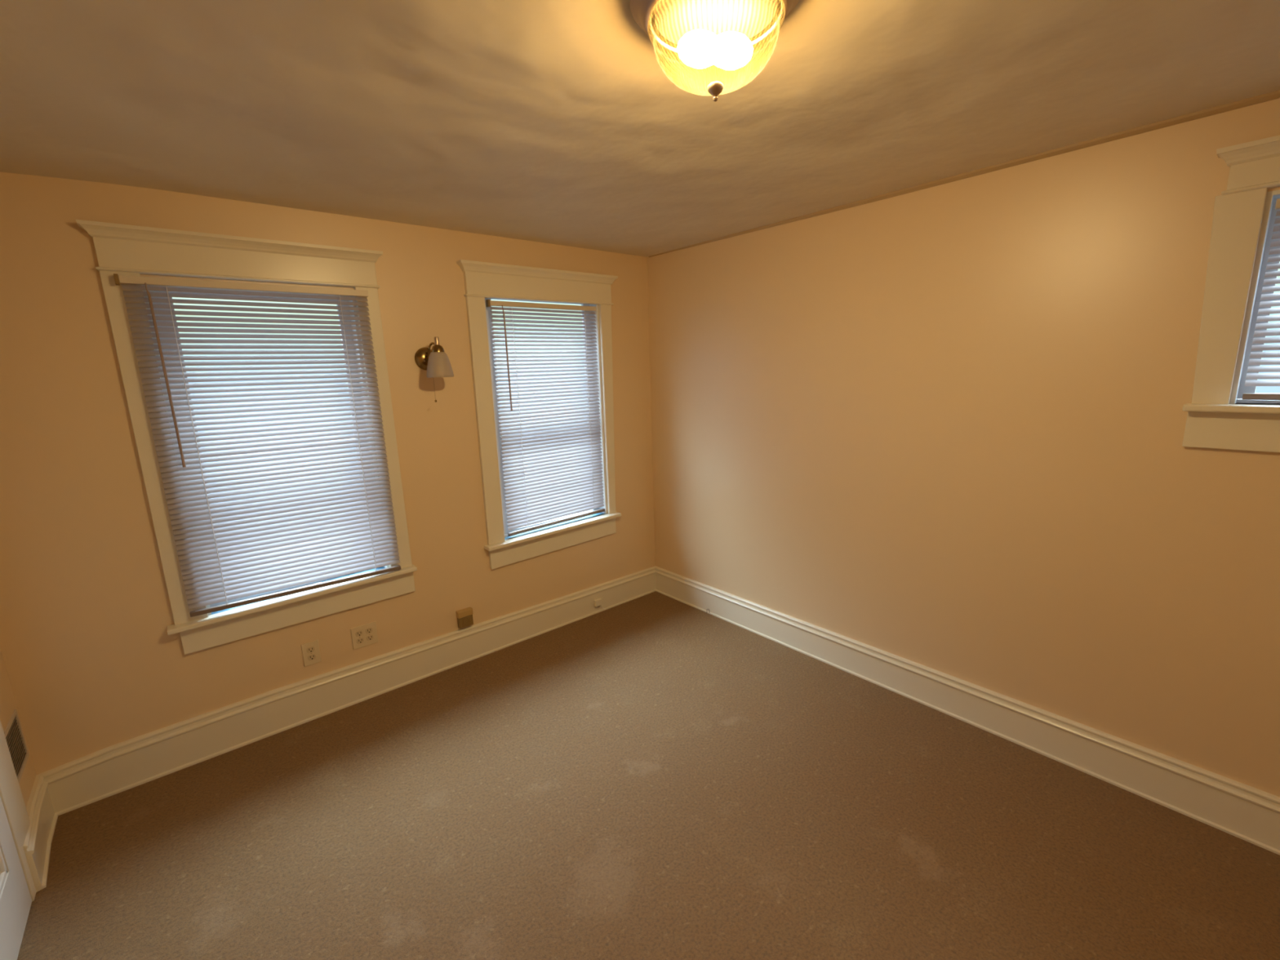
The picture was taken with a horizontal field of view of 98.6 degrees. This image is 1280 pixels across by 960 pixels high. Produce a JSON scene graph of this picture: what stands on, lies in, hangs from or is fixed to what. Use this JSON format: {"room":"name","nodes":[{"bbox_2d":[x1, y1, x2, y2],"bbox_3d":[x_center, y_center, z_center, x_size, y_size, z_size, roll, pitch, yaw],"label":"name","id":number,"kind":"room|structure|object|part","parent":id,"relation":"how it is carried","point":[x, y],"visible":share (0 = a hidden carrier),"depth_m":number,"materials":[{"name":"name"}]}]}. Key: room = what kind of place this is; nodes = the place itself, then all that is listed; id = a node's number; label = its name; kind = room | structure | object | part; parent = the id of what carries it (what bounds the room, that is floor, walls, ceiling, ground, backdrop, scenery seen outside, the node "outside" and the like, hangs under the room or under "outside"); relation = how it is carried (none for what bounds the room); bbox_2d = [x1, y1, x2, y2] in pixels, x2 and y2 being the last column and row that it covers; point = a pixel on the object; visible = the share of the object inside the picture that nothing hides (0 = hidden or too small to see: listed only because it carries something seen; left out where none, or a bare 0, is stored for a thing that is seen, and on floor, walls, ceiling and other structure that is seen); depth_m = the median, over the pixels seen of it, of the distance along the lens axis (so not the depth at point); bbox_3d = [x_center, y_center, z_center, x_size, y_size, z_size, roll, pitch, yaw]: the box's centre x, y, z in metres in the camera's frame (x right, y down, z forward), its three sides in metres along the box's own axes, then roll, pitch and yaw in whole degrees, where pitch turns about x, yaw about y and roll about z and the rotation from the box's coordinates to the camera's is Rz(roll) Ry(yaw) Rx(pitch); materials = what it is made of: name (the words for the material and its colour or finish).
{"room":"empty bedroom","nodes":[
{"label":"empty bedroom","id":0,"kind":"room"},
{"bbox_2d":[0,648,36,806],"bbox_3d":[-1.096,0.408,0.365,0.140,2.564,3.950,-11,15,-39],"label":"wall","id":1,"kind":"structure","parent":0,"point":[7,701],"depth_m":1.97,"materials":[{"name":"beige paint"}]},
{"bbox_2d":[4,709,29,782],"bbox_3d":[-2.182,0.945,1.920,0.006,0.190,0.270,-11,15,-39],"label":"air vent","id":2,"kind":"object","parent":1,"relation":"in","point":[14,735],"visible":0.66,"depth_m":1.95,"materials":[{"name":"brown metal"}]},
{"bbox_2d":[0,720,36,959],"bbox_3d":[-1.733,0.363,1.288,0.097,2.125,1.092,-11,15,-39],"label":"door","id":3,"kind":"structure","parent":1,"relation":"in","point":[18,891],"depth_m":1.70,"materials":[{"name":"white paint"}]},
{"bbox_3d":[-1.712,1.006,1.383,0.010,0.421,0.582,-11,15,-39],"label":"panel moulding","id":4,"kind":"part","parent":3,"relation":"part of","materials":[{"name":"white paint"}]},
{"bbox_3d":[-1.738,0.430,1.260,0.035,1.988,0.786,-11,15,-39],"label":"frame","id":5,"kind":"part","parent":3,"relation":"part of","materials":[{"name":"white paint"}]},
{"bbox_2d":[22,775,57,892],"bbox_3d":[-2.128,1.235,1.950,0.037,0.178,0.452,-12,15,-41],"label":"baseboard","id":6,"kind":"structure","parent":1,"relation":"attached to","point":[42,817],"depth_m":1.93,"materials":[{"name":"beige paint"}]},
{"bbox_2d":[0,172,655,774],"bbox_3d":[-1.165,-0.112,2.940,3.442,2.564,0.140,-11,15,-39],"label":"wall","id":7,"kind":"structure","parent":0,"point":[92,664],"depth_m":2.23,"materials":[{"name":"beige paint"}]},
{"bbox_2d":[75,219,417,654],"bbox_3d":[-1.634,-0.175,2.499,1.021,1.695,0.238,-11,15,-39],"label":"window","id":8,"kind":"structure","parent":7,"relation":"in","point":[126,250],"depth_m":2.31,"materials":[{"name":"beige paint"}]},
{"bbox_3d":[-1.915,-0.086,2.187,0.111,1.407,0.024,-11,15,-39],"label":"casing","id":9,"kind":"part","parent":8,"relation":"part of","materials":[{"name":"beige paint"}]},
{"bbox_3d":[-1.607,-0.972,2.276,1.021,0.047,0.057,-11,15,-39],"label":"crown moulding","id":10,"kind":"part","parent":8,"relation":"part of","materials":[{"name":"beige paint"}]},
{"bbox_3d":[-1.616,-0.897,2.303,0.955,0.117,0.024,-11,15,-39],"label":"head casing","id":11,"kind":"part","parent":8,"relation":"part of","materials":[{"name":"beige paint"}]},
{"bbox_2d":[113,273,400,617],"bbox_3d":[-1.574,-0.148,2.419,0.865,1.370,0.044,-11,15,-39],"label":"window blind","id":12,"kind":"object","parent":8,"relation":"attached to","point":[232,564],"visible":1,"depth_m":2.38,"materials":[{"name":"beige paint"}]},
{"bbox_3d":[-1.799,-0.102,2.243,0.002,1.314,0.024,-11,15,-39],"label":"ladder cord","id":13,"kind":"part","parent":12,"relation":"part of","materials":[{"name":"white fabric"}]},
{"bbox_3d":[-1.553,0.504,2.561,0.845,0.035,0.022,-11,15,-39],"label":"rail","id":14,"kind":"part","parent":12,"relation":"part of","materials":[{"name":"brown"}]},
{"bbox_3d":[-1.343,-0.187,2.623,0.002,1.326,0.024,-11,15,-39],"label":"ladder cord","id":15,"kind":"part","parent":12,"relation":"part of","materials":[{"name":"white fabric"}]},
{"bbox_3d":[-1.663,-0.475,2.470,0.723,0.668,0.022,-11,15,-39],"label":"sash","id":16,"kind":"part","parent":8,"relation":"part of","materials":[{"name":"white paint"}]},
{"bbox_3d":[-1.642,0.180,2.602,0.723,0.668,0.022,-11,15,-39],"label":"sash","id":17,"kind":"part","parent":8,"relation":"part of","materials":[{"name":"white paint"}]},
{"bbox_3d":[-1.598,0.527,2.633,0.745,0.032,0.072,-11,15,-39],"label":"sill","id":18,"kind":"part","parent":8,"relation":"part of","materials":[{"name":"white wood"}]},
{"bbox_3d":[-1.648,0.518,2.691,0.723,0.025,0.114,-11,15,-39],"label":"sill","id":19,"kind":"part","parent":8,"relation":"part of","materials":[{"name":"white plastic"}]},
{"bbox_3d":[-1.264,-0.216,2.727,0.106,1.407,0.024,-11,15,-39],"label":"casing","id":20,"kind":"part","parent":8,"relation":"part of","materials":[{"name":"beige paint"}]},
{"bbox_2d":[301,640,321,666],"bbox_3d":[-1.581,0.833,2.647,0.072,0.114,0.009,-11,15,-39],"label":"wall outlet","id":21,"kind":"object","parent":7,"relation":"attached to","point":[310,651],"visible":1,"depth_m":2.64,"materials":[{"name":"beige plastic"}]},
{"bbox_2d":[306,646,315,653],"bbox_3d":[-1.580,0.815,2.641,0.034,0.027,0.002,-11,15,-39],"label":"socket","id":22,"kind":"object","parent":21,"relation":"attached to","point":[309,649],"depth_m":2.64,"materials":[{"name":"brown"}]},
{"bbox_2d":[307,653,315,660],"bbox_3d":[-1.579,0.853,2.649,0.034,0.027,0.002,-11,15,-39],"label":"socket","id":23,"kind":"object","parent":21,"relation":"attached to","point":[310,656],"depth_m":2.65,"materials":[{"name":"brown"}]},
{"bbox_2d":[36,565,655,815],"bbox_3d":[-1.076,0.957,3.090,3.162,0.205,0.031,-11,15,-39],"label":"baseboard","id":24,"kind":"structure","parent":7,"relation":"attached to","point":[126,765],"depth_m":2.64,"materials":[{"name":"beige paint"}]},
{"bbox_2d":[593,598,605,609],"bbox_3d":[-0.271,0.851,3.743,0.089,0.092,0.022,-11,15,-39],"label":"cable jack","id":25,"kind":"object","parent":24,"relation":"attached to","point":[597,602],"visible":1,"depth_m":3.72,"materials":[{"name":"beige paint"}]},
{"bbox_2d":[350,621,377,649],"bbox_3d":[-1.399,0.790,2.796,0.118,0.114,0.009,-11,15,-39],"label":"wall outlet","id":26,"kind":"object","parent":7,"relation":"attached to","point":[366,634],"visible":1,"depth_m":2.79,"materials":[{"name":"beige plastic"}]},
{"bbox_2d":[355,630,363,636],"bbox_3d":[-1.416,0.775,2.776,0.034,0.027,0.002,-11,15,-39],"label":"socket","id":27,"kind":"object","parent":26,"relation":"attached to","point":[358,633],"depth_m":2.78,"materials":[{"name":"brown"}]},
{"bbox_2d":[356,637,364,644],"bbox_3d":[-1.415,0.813,2.784,0.034,0.027,0.002,-11,15,-39],"label":"socket","id":28,"kind":"object","parent":26,"relation":"attached to","point":[359,640],"depth_m":2.78,"materials":[{"name":"brown"}]},
{"bbox_2d":[365,627,373,633],"bbox_3d":[-1.381,0.768,2.805,0.034,0.027,0.002,-11,15,-39],"label":"socket","id":29,"kind":"object","parent":26,"relation":"attached to","point":[368,630],"depth_m":2.80,"materials":[{"name":"brown"}]},
{"bbox_2d":[366,635,373,640],"bbox_3d":[-1.380,0.806,2.812,0.034,0.027,0.002,-11,15,-39],"label":"socket","id":30,"kind":"object","parent":26,"relation":"attached to","point":[369,637],"depth_m":2.81,"materials":[{"name":"brown"}]},
{"bbox_2d":[414,337,453,402],"bbox_3d":[-1.020,-0.550,2.754,0.132,0.316,0.212,-11,15,-39],"label":"wall sconce","id":31,"kind":"object","parent":7,"relation":"attached to","point":[435,361],"visible":1,"depth_m":2.69,"materials":[{"name":"white glass"}]},
{"bbox_3d":[-1.035,-0.647,2.747,0.012,0.079,0.128,-12,15,-42],"label":"arm","id":32,"kind":"part","parent":31,"relation":"part of","materials":[{"name":"gold metal"}]},
{"bbox_3d":[-0.996,-0.680,2.696,0.024,0.040,0.024,-11,15,-39],"label":"stem","id":33,"kind":"part","parent":31,"relation":"part of","materials":[{"name":"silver metal"}]},
{"bbox_3d":[-0.992,-0.571,2.718,0.129,0.124,0.129,-11,15,-39],"label":"lamp shade","id":34,"kind":"part","parent":31,"relation":"part of","materials":[{"name":"white glass"}]},
{"bbox_2d":[456,606,473,628],"bbox_3d":[-0.994,0.784,3.129,0.086,0.100,0.034,-11,15,-39],"label":"jack","id":35,"kind":"object","parent":7,"relation":"attached to","point":[464,616],"visible":1,"depth_m":3.11,"materials":[{"name":"brown plastic"}]},
{"bbox_2d":[456,259,621,569],"bbox_3d":[-0.571,-0.389,3.380,1.021,1.690,0.238,-11,15,-39],"label":"window","id":36,"kind":"structure","parent":7,"relation":"in","point":[483,281],"depth_m":3.21,"materials":[{"name":"beige paint"}]},
{"bbox_3d":[-0.857,-0.300,3.064,0.100,1.380,0.024,-11,15,-39],"label":"casing","id":37,"kind":"part","parent":36,"relation":"part of","materials":[{"name":"beige paint"}]},
{"bbox_3d":[-0.544,-1.182,3.157,1.021,0.049,0.057,-11,15,-39],"label":"crown moulding","id":38,"kind":"part","parent":36,"relation":"part of","materials":[{"name":"beige paint"}]},
{"bbox_3d":[-0.552,-1.103,3.186,0.955,0.126,0.024,-11,15,-39],"label":"head casing","id":39,"kind":"part","parent":36,"relation":"part of","materials":[{"name":"beige paint"}]},
{"bbox_3d":[-0.602,-0.734,3.341,0.746,0.686,0.022,-11,15,-39],"label":"sash","id":40,"kind":"part","parent":36,"relation":"part of","materials":[{"name":"white paint"}]},
{"bbox_2d":[485,299,604,536],"bbox_3d":[-0.526,-0.379,3.370,0.750,1.350,0.044,-11,15,-39],"label":"window blind","id":41,"kind":"object","parent":36,"relation":"attached to","point":[558,495],"visible":1,"depth_m":3.35,"materials":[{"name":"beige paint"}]},
{"bbox_3d":[-0.708,-0.337,3.232,0.002,1.305,0.024,-11,15,-39],"label":"ladder cord","id":42,"kind":"part","parent":41,"relation":"part of","materials":[{"name":"white fabric"}]},
{"bbox_3d":[-0.506,0.262,3.510,0.730,0.037,0.022,-11,15,-39],"label":"rail","id":43,"kind":"part","parent":41,"relation":"part of","materials":[{"name":"white"}]},
{"bbox_3d":[-0.330,-0.418,3.544,0.002,1.293,0.024,-11,15,-39],"label":"ladder cord","id":44,"kind":"part","parent":41,"relation":"part of","materials":[{"name":"white fabric"}]},
{"bbox_3d":[-0.580,-0.061,3.477,0.746,0.687,0.022,-11,15,-39],"label":"sash","id":45,"kind":"part","parent":36,"relation":"part of","materials":[{"name":"white paint"}]},
{"bbox_3d":[-0.586,0.286,3.567,0.746,0.025,0.114,-11,15,-39],"label":"sill","id":46,"kind":"part","parent":36,"relation":"part of","materials":[{"name":"white plastic"}]},
{"bbox_3d":[-0.536,0.297,3.510,0.768,0.038,0.072,-11,15,-39],"label":"sill","id":47,"kind":"part","parent":36,"relation":"part of","materials":[{"name":"white"}]},
{"bbox_3d":[-0.201,-0.431,3.608,0.085,1.380,0.024,-11,15,-39],"label":"casing","id":48,"kind":"part","parent":36,"relation":"part of","materials":[{"name":"beige paint"}]},
{"bbox_2d":[0,0,1279,257],"bbox_3d":[0.121,-1.010,1.166,3.451,0.146,4.232,-11,15,-39],"label":"ceiling","id":49,"kind":"structure","parent":0,"point":[552,122],"depth_m":1.51,"materials":[{"name":"white paint"}]},
{"bbox_2d":[630,0,799,102],"bbox_3d":[0.152,-0.872,1.112,0.340,0.191,0.340,-11,15,-39],"label":"ceiling light","id":50,"kind":"object","parent":49,"relation":"attached to","point":[698,42],"visible":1,"depth_m":1.07,"materials":[{"name":"yellow glass"}]},
{"bbox_3d":[0.121,-0.867,1.108,0.092,0.062,0.061,-2,11,-1],"label":"bulb","id":51,"kind":"part","parent":50,"relation":"part of","materials":[{"name":"white glass"}]},
{"bbox_3d":[0.184,-0.871,1.117,0.092,0.062,0.061,-2,11,-1],"label":"bulb","id":52,"kind":"part","parent":50,"relation":"part of","materials":[{"name":"white glass"}]},
{"bbox_2d":[17,591,1279,959],"bbox_3d":[0.198,1.364,1.651,3.442,0.100,4.230,-11,15,-39],"label":"floor","id":53,"kind":"structure","parent":0,"point":[655,775],"depth_m":1.93,"materials":[{"name":"brown carpet"}]},
{"bbox_2d":[647,97,1279,796],"bbox_3d":[1.462,-0.084,2.395,0.140,2.564,4.090,-11,15,-39],"label":"wall","id":54,"kind":"structure","parent":0,"point":[941,428],"depth_m":2.24,"materials":[{"name":"beige paint"}]},
{"bbox_2d":[648,89,1279,257],"bbox_3d":[1.328,-1.212,2.162,0.016,0.022,3.930,-11,15,-39],"label":"trim","id":55,"kind":"structure","parent":54,"relation":"attached to","point":[1273,95],"depth_m":2.00,"materials":[{"name":"beige paint"}]},
{"bbox_2d":[655,565,1279,855],"bbox_3d":[1.385,0.987,2.610,0.031,0.186,3.950,-11,15,-39],"label":"baseboard","id":56,"kind":"structure","parent":54,"relation":"attached to","point":[1251,815],"depth_m":2.31,"materials":[{"name":"beige paint"}]},
{"bbox_2d":[1182,134,1279,452],"bbox_3d":[2.143,-0.503,1.443,0.238,0.902,0.976,-11,15,-39],"label":"window","id":57,"kind":"structure","parent":54,"relation":"in","point":[1215,420],"depth_m":1.70,"materials":[{"name":"beige paint"}]},
{"bbox_3d":[1.820,-0.552,1.721,0.024,0.643,0.107,-11,15,-39],"label":"casing","id":58,"kind":"part","parent":57,"relation":"part of","materials":[{"name":"beige paint"}]},
{"bbox_3d":[2.069,-0.910,1.308,0.057,0.048,0.976,-11,15,-39],"label":"crown moulding","id":59,"kind":"part","parent":57,"relation":"part of","materials":[{"name":"beige paint"}]},
{"bbox_3d":[2.084,-0.852,1.331,0.024,0.083,0.910,-11,15,-39],"label":"head casing","id":60,"kind":"part","parent":57,"relation":"part of","materials":[{"name":"beige paint"}]},
{"bbox_3d":[2.170,-0.366,1.501,0.022,0.300,0.701,-11,15,-39],"label":"sash","id":61,"kind":"part","parent":57,"relation":"part of","materials":[{"name":"white paint"}]},
{"bbox_3d":[2.137,-0.189,1.503,0.072,0.022,0.723,-11,15,-39],"label":"sill","id":62,"kind":"part","parent":57,"relation":"part of","materials":[{"name":"white"}]},
{"bbox_3d":[2.195,-0.209,1.550,0.114,0.025,0.701,-11,15,-39],"label":"sill","id":63,"kind":"part","parent":57,"relation":"part of","materials":[{"name":"white plastic"}]},
{"bbox_2d":[1241,198,1279,399],"bbox_3d":[2.116,-0.498,1.429,0.026,0.586,0.686,-11,15,-39],"label":"window blind","id":64,"kind":"object","parent":57,"relation":"attached to","point":[1277,243],"visible":1,"depth_m":1.68,"materials":[{"name":"beige paint"}]},
{"bbox_3d":[2.125,-0.220,1.486,0.022,0.019,0.678,-11,15,-39],"label":"rail","id":65,"kind":"part","parent":64,"relation":"part of","materials":[{"name":"brown"}]},
{"bbox_3d":[2.161,-0.659,1.442,0.022,0.299,0.701,-11,15,-39],"label":"sash","id":66,"kind":"part","parent":57,"relation":"part of","materials":[{"name":"white paint"}]}
]}

